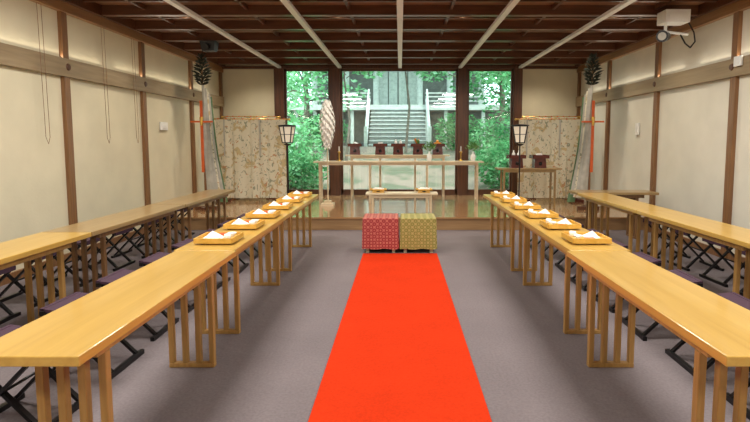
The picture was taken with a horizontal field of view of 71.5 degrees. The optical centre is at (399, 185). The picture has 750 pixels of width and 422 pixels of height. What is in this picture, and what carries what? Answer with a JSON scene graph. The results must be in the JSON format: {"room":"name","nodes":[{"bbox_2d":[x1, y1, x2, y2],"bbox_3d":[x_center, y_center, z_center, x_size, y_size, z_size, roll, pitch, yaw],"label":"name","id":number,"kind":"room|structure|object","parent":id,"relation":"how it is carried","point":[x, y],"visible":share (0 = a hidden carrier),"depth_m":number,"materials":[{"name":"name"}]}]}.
{"room":"house of worship","nodes":[
{"label":"house of worship","id":0,"kind":"room"},
{"bbox_2d":[0,0,219,275],"bbox_3d":[-4.225,-0.604,5.067,0.150,3.320,14.600,0,5,0],"label":"wall","id":1,"kind":"structure","parent":0,"point":[109,177],"depth_m":6.84,"materials":[{"name":"beige paint"}]},
{"bbox_2d":[36,2,49,143],"bbox_3d":[-4.045,-1.269,5.902,0.016,1.581,0.086,0,5,0],"label":"hanging cord","id":2,"kind":"object","parent":1,"relation":"hanging from","point":[36,2],"visible":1,"depth_m":5.90,"materials":[{"name":"brown cord fabric"}]},
{"bbox_2d":[0,227,143,286],"bbox_3d":[-4.135,1.165,3.324,0.030,0.100,10.820,0,5,0],"label":"baseboard","id":3,"kind":"structure","parent":1,"relation":"attached to","point":[114,240],"depth_m":6.48,"materials":[{"name":"brown wood"}]},
{"bbox_2d":[101,27,109,142],"bbox_3d":[-4.045,-1.378,7.147,0.016,1.581,0.086,0,5,0],"label":"hanging cord","id":4,"kind":"object","parent":1,"relation":"hanging from","point":[103,27],"visible":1,"depth_m":7.14,"materials":[{"name":"brown fabric"}]},
{"bbox_2d":[0,0,223,255],"bbox_3d":[-4.109,-0.525,4.973,0.082,3.180,14.400,0,5,0],"label":"trim","id":5,"kind":"structure","parent":1,"relation":"attached to","point":[13,56],"depth_m":6.94,"materials":[{"name":"brown wood"}]},
{"bbox_2d":[131,39,138,141],"bbox_3d":[-4.045,-1.447,7.944,0.016,1.581,0.086,0,5,0],"label":"hanging cord","id":6,"kind":"object","parent":1,"relation":"hanging from","point":[131,39],"visible":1,"depth_m":7.95,"materials":[{"name":"brown fabric"}]},
{"bbox_2d":[0,230,749,421],"bbox_3d":[0.000,1.100,5.216,8.300,0.100,14.600,0,5,0],"label":"floor","id":7,"kind":"structure","parent":0,"point":[527,369],"depth_m":3.73,"materials":[{"name":"grey carpet"}]},
{"bbox_2d":[0,265,20,324],"bbox_3d":[-3.482,0.907,4.245,0.444,0.453,0.440,0,5,-1],"label":"folding stool","id":8,"kind":"object","parent":7,"relation":"on","point":[6,271],"visible":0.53,"depth_m":4.39,"materials":[{"name":"black metal"}]},
{"bbox_2d":[0,252,58,306],"bbox_3d":[-3.515,0.850,4.893,0.444,0.453,0.440,0,5,0],"label":"folding stool","id":9,"kind":"object","parent":7,"relation":"on","point":[16,279],"visible":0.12,"depth_m":4.82,"materials":[{"name":"black metal"}]},
{"bbox_2d":[0,324,78,421],"bbox_3d":[-2.021,1.033,2.801,0.444,0.453,0.440,0,5,2],"label":"folding stool","id":10,"kind":"object","parent":7,"relation":"on","point":[10,401],"visible":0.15,"depth_m":2.79,"materials":[{"name":"black metal"}]},
{"bbox_2d":[0,232,91,322],"bbox_3d":[-2.850,0.838,3.506,0.430,0.720,1.942,0,5,0],"label":"table","id":11,"kind":"object","parent":7,"relation":"on","point":[25,249],"visible":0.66,"depth_m":4.15,"materials":[{"name":"brown wood"}]},
{"bbox_2d":[43,237,101,286],"bbox_3d":[-3.498,0.794,5.540,0.444,0.453,0.440,0,5,-2],"label":"folding stool","id":12,"kind":"object","parent":7,"relation":"on","point":[67,268],"visible":0.23,"depth_m":5.46,"materials":[{"name":"black metal"}]},
{"bbox_2d":[39,292,144,378],"bbox_3d":[-2.028,0.977,3.448,0.444,0.453,0.440,0,5,1],"label":"folding stool","id":13,"kind":"object","parent":7,"relation":"on","point":[68,299],"visible":0.2,"depth_m":3.43,"materials":[{"name":"black metal"}]},
{"bbox_2d":[79,227,134,270],"bbox_3d":[-3.486,0.737,6.188,0.444,0.453,0.440,0,5,1],"label":"folding stool","id":14,"kind":"object","parent":7,"relation":"on","point":[126,231],"visible":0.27,"depth_m":6.22,"materials":[{"name":"black metal"}]},
{"bbox_2d":[44,204,184,292],"bbox_3d":[-2.850,0.668,5.449,0.430,0.720,1.942,0,5,0],"label":"table","id":15,"kind":"object","parent":7,"relation":"on","point":[101,227],"visible":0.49,"depth_m":4.91,"materials":[{"name":"brown light wood"}]},
{"bbox_2d":[0,251,235,421],"bbox_3d":[-1.380,0.897,2.824,0.430,0.720,1.822,0,5,0],"label":"table","id":16,"kind":"object","parent":7,"relation":"on","point":[86,328],"visible":1,"depth_m":2.30,"materials":[{"name":"brown wood"}]},
{"bbox_2d":[111,219,159,258],"bbox_3d":[-3.471,0.680,6.835,0.444,0.453,0.440,0,5,2],"label":"folding stool","id":17,"kind":"object","parent":7,"relation":"on","point":[141,236],"visible":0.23,"depth_m":6.70,"materials":[{"name":"black metal"}]},
{"bbox_2d":[96,269,178,340],"bbox_3d":[-2.057,0.920,4.096,0.444,0.453,0.440,0,5,0],"label":"folding stool","id":18,"kind":"object","parent":7,"relation":"on","point":[120,273],"visible":0.25,"depth_m":4.00,"materials":[{"name":"purple fabric"}]},
{"bbox_2d":[137,214,174,247],"bbox_3d":[-3.505,0.624,7.483,0.444,0.453,0.440,0,5,-1],"label":"folding stool","id":19,"kind":"object","parent":7,"relation":"on","point":[172,215],"visible":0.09,"depth_m":7.45,"materials":[{"name":"black metal"}]},
{"bbox_2d":[139,252,206,312],"bbox_3d":[-2.058,0.863,4.743,0.444,0.453,0.440,0,5,0],"label":"folding stool","id":20,"kind":"object","parent":7,"relation":"on","point":[158,255],"visible":0.24,"depth_m":4.64,"materials":[{"name":"purple fabric"}]},
{"bbox_2d":[156,208,194,238],"bbox_3d":[-3.521,0.567,8.130,0.444,0.453,0.440,0,5,0],"label":"folding stool","id":21,"kind":"object","parent":7,"relation":"on","point":[185,210],"visible":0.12,"depth_m":8.03,"materials":[{"name":"black metal"}]},
{"bbox_2d":[154,189,234,243],"bbox_3d":[-2.850,0.498,7.391,0.430,0.720,1.942,0,5,0],"label":"table","id":22,"kind":"object","parent":7,"relation":"on","point":[193,200],"visible":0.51,"depth_m":7.14,"materials":[{"name":"brown wood"}]},
{"bbox_2d":[171,239,230,288],"bbox_3d":[-2.056,0.807,5.391,0.444,0.453,0.440,0,5,2],"label":"folding stool","id":23,"kind":"object","parent":7,"relation":"on","point":[182,243],"visible":0.19,"depth_m":5.34,"materials":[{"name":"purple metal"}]},
{"bbox_2d":[199,229,248,273],"bbox_3d":[-2.034,0.750,6.038,0.444,0.453,0.440,0,5,-2],"label":"folding stool","id":24,"kind":"object","parent":7,"relation":"on","point":[245,265],"visible":0.09,"depth_m":6.05,"materials":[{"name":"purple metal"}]},
{"bbox_2d":[174,213,290,333],"bbox_3d":[-1.400,0.733,4.707,0.430,0.720,1.942,0,5,0],"label":"table","id":25,"kind":"object","parent":7,"relation":"on","point":[251,236],"visible":0.61,"depth_m":4.05,"materials":[{"name":"brown wood"}]},
{"bbox_2d":[193,231,243,243],"bbox_3d":[-1.400,0.388,4.029,0.290,0.085,0.290,0,5,0],"label":"serving tray","id":26,"kind":"object","parent":25,"relation":"on","point":[212,237],"visible":1,"depth_m":3.94,"materials":[{"name":"brown wood"}]},
{"bbox_2d":[223,218,264,228],"bbox_3d":[-1.400,0.331,4.682,0.290,0.085,0.290,0,5,0],"label":"serving tray","id":27,"kind":"object","parent":25,"relation":"on","point":[238,223],"visible":1,"depth_m":4.60,"materials":[{"name":"brown wood"}]},
{"bbox_2d":[245,209,280,217],"bbox_3d":[-1.400,0.274,5.334,0.290,0.085,0.290,0,5,0],"label":"serving tray","id":28,"kind":"object","parent":25,"relation":"on","point":[258,213],"visible":1,"depth_m":5.25,"materials":[{"name":"brown wood"}]},
{"bbox_2d":[217,220,257,259],"bbox_3d":[-2.053,0.693,6.686,0.444,0.453,0.440,0,5,2],"label":"folding stool","id":29,"kind":"object","parent":7,"relation":"on","point":[220,225],"visible":0.13,"depth_m":6.58,"materials":[{"name":"black metal"}]},
{"bbox_2d":[260,194,318,270],"bbox_3d":[-1.400,0.563,6.649,0.430,0.720,1.942,0,5,0],"label":"table","id":30,"kind":"object","parent":7,"relation":"on","point":[298,206],"visible":0.6,"depth_m":5.99,"materials":[{"name":"brown wood"}]},
{"bbox_2d":[263,201,293,209],"bbox_3d":[-1.400,0.217,5.987,0.290,0.085,0.290,0,5,0],"label":"serving tray","id":31,"kind":"object","parent":30,"relation":"on","point":[286,205],"visible":1,"depth_m":5.90,"materials":[{"name":"brown wood"}]},
{"bbox_2d":[276,195,303,202],"bbox_3d":[-1.400,0.160,6.639,0.290,0.085,0.290,0,5,0],"label":"serving tray","id":32,"kind":"object","parent":30,"relation":"on","point":[286,198],"visible":1,"depth_m":6.54,"materials":[{"name":"brown wood"}]},
{"bbox_2d":[288,190,311,196],"bbox_3d":[-1.400,0.102,7.292,0.290,0.085,0.290,0,5,0],"label":"serving tray","id":33,"kind":"object","parent":30,"relation":"on","point":[296,193],"visible":0.98,"depth_m":7.20,"materials":[{"name":"brown wood"}]},
{"bbox_2d":[362,213,398,252],"bbox_3d":[-0.260,0.642,7.143,0.510,0.475,0.500,0,5,0],"label":"stool","id":34,"kind":"object","parent":7,"relation":"on","point":[379,230],"visible":1,"depth_m":6.91,"materials":[{"name":"red fabric"}]},
{"bbox_2d":[308,253,491,421],"bbox_3d":[0.000,1.259,2.770,0.980,0.008,8.300,0,5,0],"label":"carpet runner","id":35,"kind":"object","parent":7,"relation":"on","point":[400,352],"visible":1,"depth_m":3.62,"materials":[{"name":"carpet"}]},
{"bbox_2d":[156,195,643,229],"bbox_3d":[0.000,0.477,10.490,8.294,0.219,3.577,0,5,0],"label":"stage platform","id":36,"kind":"object","parent":7,"relation":"on","point":[456,212],"visible":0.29,"depth_m":9.41,"materials":[{"name":"brown wood"}]},
{"bbox_2d":[190,53,227,210],"bbox_3d":[-3.538,-0.982,9.529,0.527,2.856,0.398,2,5,20],"label":"stand","id":37,"kind":"object","parent":36,"relation":"on","point":[213,178],"visible":0.95,"depth_m":9.53,"materials":[{"name":"brown wood"}]},
{"bbox_2d":[221,116,280,198],"bbox_3d":[-3.300,-0.644,11.588,1.318,1.824,0.300,0,5,0],"label":"screen","id":38,"kind":"object","parent":36,"relation":"on","point":[235,117],"visible":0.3,"depth_m":11.50,"materials":[{"name":"red paint"}]},
{"bbox_2d":[214,118,289,201],"bbox_3d":[-3.100,-0.544,10.894,1.618,1.744,0.300,0,5,-3],"label":"screen","id":39,"kind":"object","parent":36,"relation":"on","point":[273,162],"visible":0.85,"depth_m":10.86,"materials":[{"name":"beige fabric"}]},
{"bbox_2d":[278,124,295,192],"bbox_3d":[-2.070,-0.346,9.606,0.330,1.575,0.325,0,5,0],"label":"lantern","id":40,"kind":"object","parent":36,"relation":"on","point":[287,131],"visible":0.83,"depth_m":9.49,"materials":[{"name":"beige paper"}]},
{"bbox_2d":[319,99,335,205],"bbox_3d":[-1.420,-0.655,10.183,0.335,2.090,0.335,2,5,24],"label":"wand","id":41,"kind":"object","parent":36,"relation":"on","point":[326,125],"visible":1,"depth_m":10.07,"materials":[{"name":"white paper"}]},
{"bbox_2d":[345,154,449,200],"bbox_3d":[-0.050,-0.185,11.176,2.200,0.980,0.340,0,5,0],"label":"table","id":42,"kind":"object","parent":36,"relation":"on","point":[361,156],"visible":0.86,"depth_m":11.00,"materials":[{"name":"brown wood"}]},
{"bbox_2d":[347,142,362,154],"bbox_3d":[-0.960,-0.810,11.122,0.299,0.275,0.299,0,5,0],"label":"stand","id":43,"kind":"object","parent":42,"relation":"on","point":[354,147],"visible":1,"depth_m":11.02,"materials":[{"name":"red paint"}]},
{"bbox_2d":[373,142,387,154],"bbox_3d":[-0.420,-0.805,11.122,0.299,0.265,0.299,0,5,0],"label":"stand","id":44,"kind":"object","parent":42,"relation":"on","point":[380,146],"visible":1,"depth_m":11.02,"materials":[{"name":"red paint"}]},
{"bbox_2d":[391,139,404,154],"bbox_3d":[-0.040,-0.835,11.120,0.299,0.326,0.299,0,5,0],"label":"stand","id":45,"kind":"object","parent":42,"relation":"on","point":[397,147],"visible":1,"depth_m":11.02,"materials":[{"name":"red paint"}]},
{"bbox_2d":[411,138,424,154],"bbox_3d":[0.380,-0.847,11.118,0.299,0.348,0.299,0,5,0],"label":"stand","id":46,"kind":"object","parent":42,"relation":"on","point":[417,147],"visible":0.98,"depth_m":11.02,"materials":[{"name":"red paint"}]},
{"bbox_2d":[431,140,444,154],"bbox_3d":[0.800,-0.827,11.120,0.299,0.309,0.299,0,5,0],"label":"stand","id":47,"kind":"object","parent":42,"relation":"on","point":[438,151],"visible":0.97,"depth_m":11.02,"materials":[{"name":"red paint"}]},
{"bbox_2d":[313,161,483,202],"bbox_3d":[-0.030,-0.086,10.733,3.450,0.860,0.360,0,5,0],"label":"table","id":48,"kind":"object","parent":36,"relation":"on","point":[321,163],"visible":0.97,"depth_m":10.55,"materials":[{"name":"brown wood"}]},
{"bbox_2d":[422,140,435,160],"bbox_3d":[0.595,-0.725,10.676,0.338,0.423,0.398,0,5,0],"label":"vase","id":49,"kind":"object","parent":48,"relation":"on","point":[429,157],"visible":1,"depth_m":10.64,"materials":[{"name":"white ceramic"}]},
{"bbox_2d":[466,140,481,160],"bbox_3d":[1.495,-0.725,10.676,0.338,0.423,0.398,0,5,0],"label":"vase","id":50,"kind":"object","parent":48,"relation":"on","point":[472,157],"visible":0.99,"depth_m":10.64,"materials":[{"name":"white ceramic"}]},
{"bbox_2d":[366,191,437,212],"bbox_3d":[0.030,0.298,9.161,1.250,0.370,0.360,0,5,0],"label":"table","id":51,"kind":"object","parent":36,"relation":"on","point":[387,194],"visible":0.89,"depth_m":9.00,"materials":[{"name":"brown wood"}]},
{"bbox_2d":[370,188,386,192],"bbox_3d":[-0.380,0.072,9.141,0.291,0.083,0.208,0,5,0],"label":"tray","id":52,"kind":"object","parent":51,"relation":"on","point":[375,190],"visible":1,"depth_m":9.07,"materials":[{"name":"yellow wood"}]},
{"bbox_2d":[415,188,432,192],"bbox_3d":[0.420,0.072,9.141,0.291,0.083,0.208,0,5,0],"label":"tray","id":53,"kind":"object","parent":51,"relation":"on","point":[420,190],"visible":1,"depth_m":9.07,"materials":[{"name":"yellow wood"}]},
{"bbox_2d":[511,124,529,196],"bbox_3d":[2.160,-0.329,9.407,0.330,1.575,0.325,0,5,0],"label":"lantern","id":54,"kind":"object","parent":36,"relation":"on","point":[519,130],"visible":0.72,"depth_m":9.28,"materials":[{"name":"black metal"}]},
{"bbox_2d":[495,167,561,207],"bbox_3d":[2.450,0.029,9.991,1.200,0.760,0.380,0,5,0],"label":"table","id":55,"kind":"object","parent":36,"relation":"on","point":[505,169],"visible":0.7,"depth_m":9.82,"materials":[{"name":"brown wood"}]},
{"bbox_2d":[506,150,525,167],"bbox_3d":[2.220,-0.515,9.943,0.312,0.334,0.312,0,5,0],"label":"stand","id":56,"kind":"object","parent":55,"relation":"on","point":[514,159],"visible":0.88,"depth_m":9.84,"materials":[{"name":"red paint"}]},
{"bbox_2d":[529,153,549,167],"bbox_3d":[2.660,-0.485,9.946,0.312,0.273,0.312,0,5,0],"label":"stand","id":57,"kind":"object","parent":55,"relation":"on","point":[538,160],"visible":1,"depth_m":9.84,"materials":[{"name":"red paint"}]},
{"bbox_2d":[515,118,583,201],"bbox_3d":[3.150,-0.544,10.894,1.518,1.744,0.300,0,5,3],"label":"screen","id":58,"kind":"object","parent":36,"relation":"on","point":[546,134],"visible":0.76,"depth_m":10.85,"materials":[{"name":"beige fabric"}]},
{"bbox_2d":[522,116,580,198],"bbox_3d":[3.350,-0.644,11.588,1.318,1.824,0.300,0,5,0],"label":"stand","id":59,"kind":"object","parent":36,"relation":"on","point":[526,117],"visible":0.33,"depth_m":11.50,"materials":[{"name":"red paint"}]},
{"bbox_2d":[567,53,603,209],"bbox_3d":[3.439,-0.982,9.529,0.526,2.856,0.398,-2,5,-20],"label":"stand","id":60,"kind":"object","parent":36,"relation":"on","point":[583,166],"visible":0.96,"depth_m":9.54,"materials":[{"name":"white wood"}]},
{"bbox_2d":[399,213,436,252],"bbox_3d":[0.245,0.642,7.143,0.510,0.475,0.500,0,5,0],"label":"stool","id":61,"kind":"object","parent":7,"relation":"on","point":[417,230],"visible":1,"depth_m":6.91,"materials":[{"name":"yellow fabric"}]},
{"bbox_2d":[483,194,543,270],"bbox_3d":[1.430,0.563,6.649,0.430,0.720,1.942,0,5,0],"label":"table","id":62,"kind":"object","parent":7,"relation":"on","point":[505,207],"visible":0.69,"depth_m":6.01,"materials":[{"name":"brown wood"}]},
{"bbox_2d":[491,190,514,196],"bbox_3d":[1.440,0.102,7.292,0.290,0.085,0.290,0,5,0],"label":"serving tray","id":63,"kind":"object","parent":62,"relation":"on","point":[495,193],"visible":0.99,"depth_m":7.17,"materials":[{"name":"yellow wood"}]},
{"bbox_2d":[499,195,526,202],"bbox_3d":[1.440,0.160,6.639,0.290,0.085,0.290,0,5,0],"label":"serving tray","id":64,"kind":"object","parent":62,"relation":"on","point":[516,198],"visible":0.99,"depth_m":6.54,"materials":[{"name":"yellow wood"}]},
{"bbox_2d":[510,201,540,209],"bbox_3d":[1.440,0.217,5.987,0.290,0.085,0.290,0,5,0],"label":"serving tray","id":65,"kind":"object","parent":62,"relation":"on","point":[516,205],"visible":1,"depth_m":5.89,"materials":[{"name":"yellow wood"}]},
{"bbox_2d":[512,213,629,333],"bbox_3d":[1.430,0.733,4.707,0.430,0.720,1.942,0,5,0],"label":"table","id":66,"kind":"object","parent":7,"relation":"on","point":[553,237],"visible":0.65,"depth_m":4.06,"materials":[{"name":"brown wood"}]},
{"bbox_2d":[523,209,558,217],"bbox_3d":[1.440,0.274,5.334,0.290,0.085,0.290,0,5,0],"label":"serving tray","id":67,"kind":"object","parent":66,"relation":"on","point":[530,213],"visible":1,"depth_m":5.24,"materials":[{"name":"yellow wood"}]},
{"bbox_2d":[540,218,580,228],"bbox_3d":[1.440,0.331,4.682,0.290,0.085,0.290,0,5,0],"label":"serving tray","id":68,"kind":"object","parent":66,"relation":"on","point":[549,223],"visible":1,"depth_m":4.60,"materials":[{"name":"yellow wood"}]},
{"bbox_2d":[561,231,611,243],"bbox_3d":[1.440,0.388,4.029,0.290,0.085,0.290,0,5,0],"label":"serving tray","id":69,"kind":"object","parent":66,"relation":"on","point":[591,237],"visible":1,"depth_m":3.94,"materials":[{"name":"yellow wood"}]},
{"bbox_2d":[555,229,604,273],"bbox_3d":[2.078,0.750,6.038,0.444,0.453,0.440,0,5,1],"label":"folding stool","id":70,"kind":"object","parent":7,"relation":"on","point":[557,265],"visible":0.08,"depth_m":6.09,"materials":[{"name":"black metal"}]},
{"bbox_2d":[570,239,627,290],"bbox_3d":[2.051,0.807,5.391,0.444,0.453,0.440,0,5,0],"label":"folding stool","id":71,"kind":"object","parent":7,"relation":"on","point":[584,288],"visible":0.14,"depth_m":5.33,"materials":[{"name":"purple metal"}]},
{"bbox_2d":[568,190,658,238],"bbox_3d":[3.280,0.438,8.069,1.242,0.720,0.430,0,5,0],"label":"table","id":72,"kind":"object","parent":7,"relation":"on","point":[630,194],"visible":0.46,"depth_m":7.95,"materials":[{"name":"brown light wood"}]},
{"bbox_2d":[578,193,670,256],"bbox_3d":[2.870,0.546,6.844,0.430,0.720,1.942,0,5,0],"label":"table","id":73,"kind":"object","parent":7,"relation":"on","point":[625,205],"visible":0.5,"depth_m":6.41,"materials":[{"name":"brown wood"}]},
{"bbox_2d":[596,252,660,312],"bbox_3d":[2.058,0.863,4.743,0.444,0.453,0.440,0,5,-2],"label":"folding stool","id":74,"kind":"object","parent":7,"relation":"on","point":[651,259],"visible":0.2,"depth_m":4.62,"materials":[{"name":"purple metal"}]},
{"bbox_2d":[567,251,749,421],"bbox_3d":[1.400,0.897,2.824,0.430,0.720,1.822,0,5,0],"label":"table","id":75,"kind":"object","parent":7,"relation":"on","point":[717,327],"visible":1,"depth_m":2.50,"materials":[{"name":"brown wood"}]},
{"bbox_2d":[622,269,702,340],"bbox_3d":[2.049,0.920,4.096,0.444,0.453,0.440,0,5,2],"label":"folding stool","id":76,"kind":"object","parent":7,"relation":"on","point":[642,336],"visible":0.17,"depth_m":3.99,"materials":[{"name":"black metal"}]},
{"bbox_2d":[641,219,690,258],"bbox_3d":[3.494,0.680,6.835,0.444,0.453,0.440,0,5,-1],"label":"folding stool","id":77,"kind":"object","parent":7,"relation":"on","point":[684,254],"visible":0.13,"depth_m":6.73,"materials":[{"name":"black metal"}]},
{"bbox_2d":[637,210,749,298],"bbox_3d":[2.870,0.716,4.901,0.430,0.720,1.942,0,5,0],"label":"table","id":78,"kind":"object","parent":7,"relation":"on","point":[736,237],"visible":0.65,"depth_m":4.85,"materials":[{"name":"brown wood"}]},
{"bbox_2d":[667,229,723,270],"bbox_3d":[3.518,0.737,6.188,0.444,0.453,0.440,0,5,-1],"label":"folding stool","id":79,"kind":"object","parent":7,"relation":"on","point":[701,260],"visible":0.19,"depth_m":6.04,"materials":[{"name":"black metal"}]},
{"bbox_2d":[665,292,749,375],"bbox_3d":[2.091,0.977,3.448,0.444,0.453,0.440,0,5,1],"label":"folding stool","id":80,"kind":"object","parent":7,"relation":"on","point":[733,297],"visible":0.17,"depth_m":3.48,"materials":[{"name":"black metal"}]},
{"bbox_2d":[699,238,744,286],"bbox_3d":[3.540,0.794,5.540,0.444,0.453,0.440,0,5,-3],"label":"folding stool","id":81,"kind":"object","parent":7,"relation":"on","point":[724,284],"visible":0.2,"depth_m":5.64,"materials":[{"name":"black metal"}]},
{"bbox_2d":[726,378,749,419],"bbox_3d":[2.099,1.033,2.801,0.444,0.453,0.440,0,5,3],"label":"folding stool","id":82,"kind":"object","parent":7,"relation":"on","point":[729,397],"visible":0.18,"depth_m":2.97,"materials":[{"name":"black metal"}]},
{"bbox_2d":[61,0,738,66],"bbox_3d":[0.000,-2.256,4.847,8.600,0.290,14.750,0,5,0],"label":"ceiling","id":83,"kind":"structure","parent":0,"point":[355,32],"depth_m":7.92,"materials":[{"name":"brown wood"}]},
{"bbox_2d":[199,41,218,51],"bbox_3d":[-3.250,-2.442,8.823,0.260,0.302,0.296,0,5,0],"label":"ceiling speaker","id":84,"kind":"object","parent":83,"relation":"attached to","point":[206,46],"depth_m":8.77},
{"bbox_2d":[163,0,636,67],"bbox_3d":[0.000,-2.100,4.830,5.600,0.042,14.370,0,5,0],"label":"trim","id":85,"kind":"structure","parent":83,"relation":"attached to","point":[174,3],"depth_m":7.75,"materials":[{"name":"white wood"}]},
{"bbox_2d":[656,9,695,47],"bbox_3d":[3.625,-2.064,6.833,0.609,0.479,0.366,0,5,0],"label":"security camera","id":86,"kind":"object","parent":83,"relation":"hanging from","point":[668,17],"depth_m":6.77,"materials":[{"name":"white plastic"}]},
{"bbox_2d":[222,65,577,194],"bbox_3d":[0.000,-1.231,12.239,8.300,3.320,0.200,0,5,0],"label":"wall","id":87,"kind":"structure","parent":0,"point":[246,92],"depth_m":12.05,"materials":[{"name":"beige paint"}]},
{"bbox_2d":[284,69,330,193],"bbox_3d":[-2.150,-1.271,12.176,1.060,2.910,0.080,0,5,0],"label":"window","id":88,"kind":"structure","parent":87,"relation":"in","point":[314,191],"depth_m":12.10,"materials":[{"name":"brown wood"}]},
{"bbox_2d":[340,69,457,193],"bbox_3d":[-0.020,-1.271,12.176,2.720,2.910,0.080,0,5,0],"label":"window","id":89,"kind":"structure","parent":87,"relation":"in","point":[343,191],"depth_m":12.13,"materials":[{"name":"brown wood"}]},
{"bbox_2d":[222,66,577,194],"bbox_3d":[0.000,-1.274,12.150,8.200,2.980,0.210,0,5,0],"label":"trim","id":90,"kind":"structure","parent":87,"relation":"attached to","point":[334,72],"depth_m":11.99,"materials":[{"name":"brown wood"}]},
{"bbox_2d":[467,69,512,193],"bbox_3d":[2.090,-1.271,12.176,1.060,2.910,0.080,0,5,0],"label":"window","id":91,"kind":"structure","parent":87,"relation":"in","point":[469,191],"depth_m":12.13,"materials":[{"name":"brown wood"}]},
{"bbox_2d":[580,9,749,256],"bbox_3d":[4.225,-0.604,5.067,0.150,3.320,14.600,0,5,0],"label":"wall","id":92,"kind":"structure","parent":0,"point":[693,119],"depth_m":7.64,"materials":[{"name":"beige paint"}]},
{"bbox_2d":[576,0,749,257],"bbox_3d":[4.109,-0.525,4.973,0.082,3.180,14.400,0,5,0],"label":"trim","id":93,"kind":"structure","parent":92,"relation":"attached to","point":[721,70],"depth_m":7.41,"materials":[{"name":"brown wood"}]},
{"bbox_2d":[658,229,744,262],"bbox_3d":[4.135,1.165,3.324,0.030,0.100,10.820,0,5,0],"label":"baseboard","id":94,"kind":"structure","parent":92,"relation":"attached to","point":[703,246],"depth_m":7.02,"materials":[{"name":"brown wood"}]},
{"bbox_2d":[733,55,742,66],"bbox_3d":[4.060,-1.500,6.243,0.036,0.120,0.140,0,5,0],"label":"thermostat","id":95,"kind":"object","parent":92,"relation":"attached to","point":[738,60],"visible":1,"depth_m":6.22,"materials":[{"name":"white plastic"}]},
{"label":"outside","id":96,"kind":"structure","parent":0,"visible":0},
{"bbox_2d":[289,146,508,188],"bbox_3d":[0.000,-1.663,29.387,50.000,1.309,34.000,0,5,0],"label":"ground","id":97,"kind":"structure","parent":96,"point":[392,176],"depth_m":16.68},
{"bbox_2d":[287,71,322,135],"bbox_3d":[-4.834,-3.106,16.421,4.856,5.822,4.450,0,5,0],"label":"tree","id":98,"kind":"object","parent":97,"relation":"on","point":[293,118],"visible":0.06,"depth_m":16.69,"materials":[{"name":"green plant"}]},
{"bbox_2d":[288,120,326,170],"bbox_3d":[-3.477,-1.272,16.746,2.267,1.811,2.246,0,5,0],"label":"shrub","id":99,"kind":"object","parent":97,"relation":"on","point":[297,137],"visible":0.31,"depth_m":16.54,"materials":[{"name":"green plant"}]},
{"bbox_2d":[288,149,328,188],"bbox_3d":[-2.914,-0.379,14.646,1.863,1.337,1.829,0,5,0],"label":"shrub","id":100,"kind":"object","parent":97,"relation":"on","point":[295,174],"visible":0.64,"depth_m":14.30,"materials":[{"name":"green plant"}]},
{"bbox_2d":[301,115,350,147],"bbox_3d":[-2.993,-2.167,20.896,2.085,1.522,2.013,0,5,0],"label":"shrub","id":101,"kind":"object","parent":97,"relation":"on","point":[311,117],"visible":0.26,"depth_m":20.63,"materials":[{"name":"green plant"}]},
{"bbox_2d":[287,71,366,150],"bbox_3d":[-3.554,-4.654,19.628,4.790,6.833,4.780,0,5,0],"label":"tree","id":102,"kind":"object","parent":97,"relation":"on","point":[306,112],"visible":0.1,"depth_m":19.81,"materials":[{"name":"green plant"}]},
{"bbox_2d":[316,71,386,160],"bbox_3d":[-2.003,-3.458,17.968,3.695,5.411,3.346,0,5,0],"label":"tree","id":103,"kind":"object","parent":97,"relation":"on","point":[364,73],"visible":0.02,"depth_m":18.13,"materials":[{"name":"green plant"}]},
{"bbox_2d":[288,71,509,147],"bbox_3d":[-0.100,-5.820,25.791,14.000,8.500,7.600,0,5,0],"label":"shrine building","id":104,"kind":"structure","parent":97,"relation":"on","point":[382,115],"depth_m":25.99,"materials":[{"name":"wood"}]},
{"bbox_2d":[404,71,410,152],"bbox_3d":[0.195,-4.362,18.961,4.388,6.508,4.647,0,5,0],"label":"tree","id":105,"kind":"object","parent":97,"relation":"on","point":[407,89],"visible":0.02,"depth_m":19.29,"materials":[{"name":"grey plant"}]},
{"bbox_2d":[433,112,481,150],"bbox_3d":[2.311,-2.156,20.504,2.066,1.616,2.030,0,5,0],"label":"shrub","id":106,"kind":"object","parent":97,"relation":"on","point":[449,127],"visible":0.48,"depth_m":20.26,"materials":[{"name":"green plant"}]},
{"bbox_2d":[414,71,510,84],"bbox_3d":[2.111,-3.460,17.905,3.781,5.340,4.092,0,5,0],"label":"tree","id":107,"kind":"object","parent":97,"relation":"on","point":[435,73],"visible":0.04,"depth_m":18.38,"materials":[{"name":"green plant"}]},
{"bbox_2d":[449,71,510,139],"bbox_3d":[3.974,-4.759,20.297,4.595,6.795,4.760,0,5,0],"label":"tree","id":108,"kind":"object","parent":97,"relation":"on","point":[487,75],"visible":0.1,"depth_m":20.61,"materials":[{"name":"green plant"}]},
{"bbox_2d":[469,113,509,168],"bbox_3d":[3.288,-1.420,16.934,2.259,1.888,2.284,0,5,0],"label":"shrub","id":109,"kind":"object","parent":97,"relation":"on","point":[491,122],"visible":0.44,"depth_m":16.70,"materials":[{"name":"green plant"}]},
{"bbox_2d":[474,141,508,188],"bbox_3d":[3.009,-0.568,14.811,1.877,1.493,1.891,0,5,0],"label":"shrub","id":110,"kind":"object","parent":97,"relation":"on","point":[491,175],"visible":0.45,"depth_m":14.61,"materials":[{"name":"green plant"}]},
{"bbox_2d":[474,71,510,119],"bbox_3d":[4.830,-3.365,16.680,5.266,6.082,5.296,0,5,0],"label":"tree","id":111,"kind":"object","parent":97,"relation":"on","point":[504,75],"visible":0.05,"depth_m":17.17,"materials":[{"name":"green plant"}]},
{"bbox_2d":[485,75,509,104],"bbox_3d":[4.950,-8.490,35.602,8.993,11.624,8.868,-5,7,-44],"label":"tree","id":112,"kind":"object","parent":97,"relation":"on","point":[485,75],"visible":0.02,"depth_m":35.41,"materials":[{"name":"green plant"}]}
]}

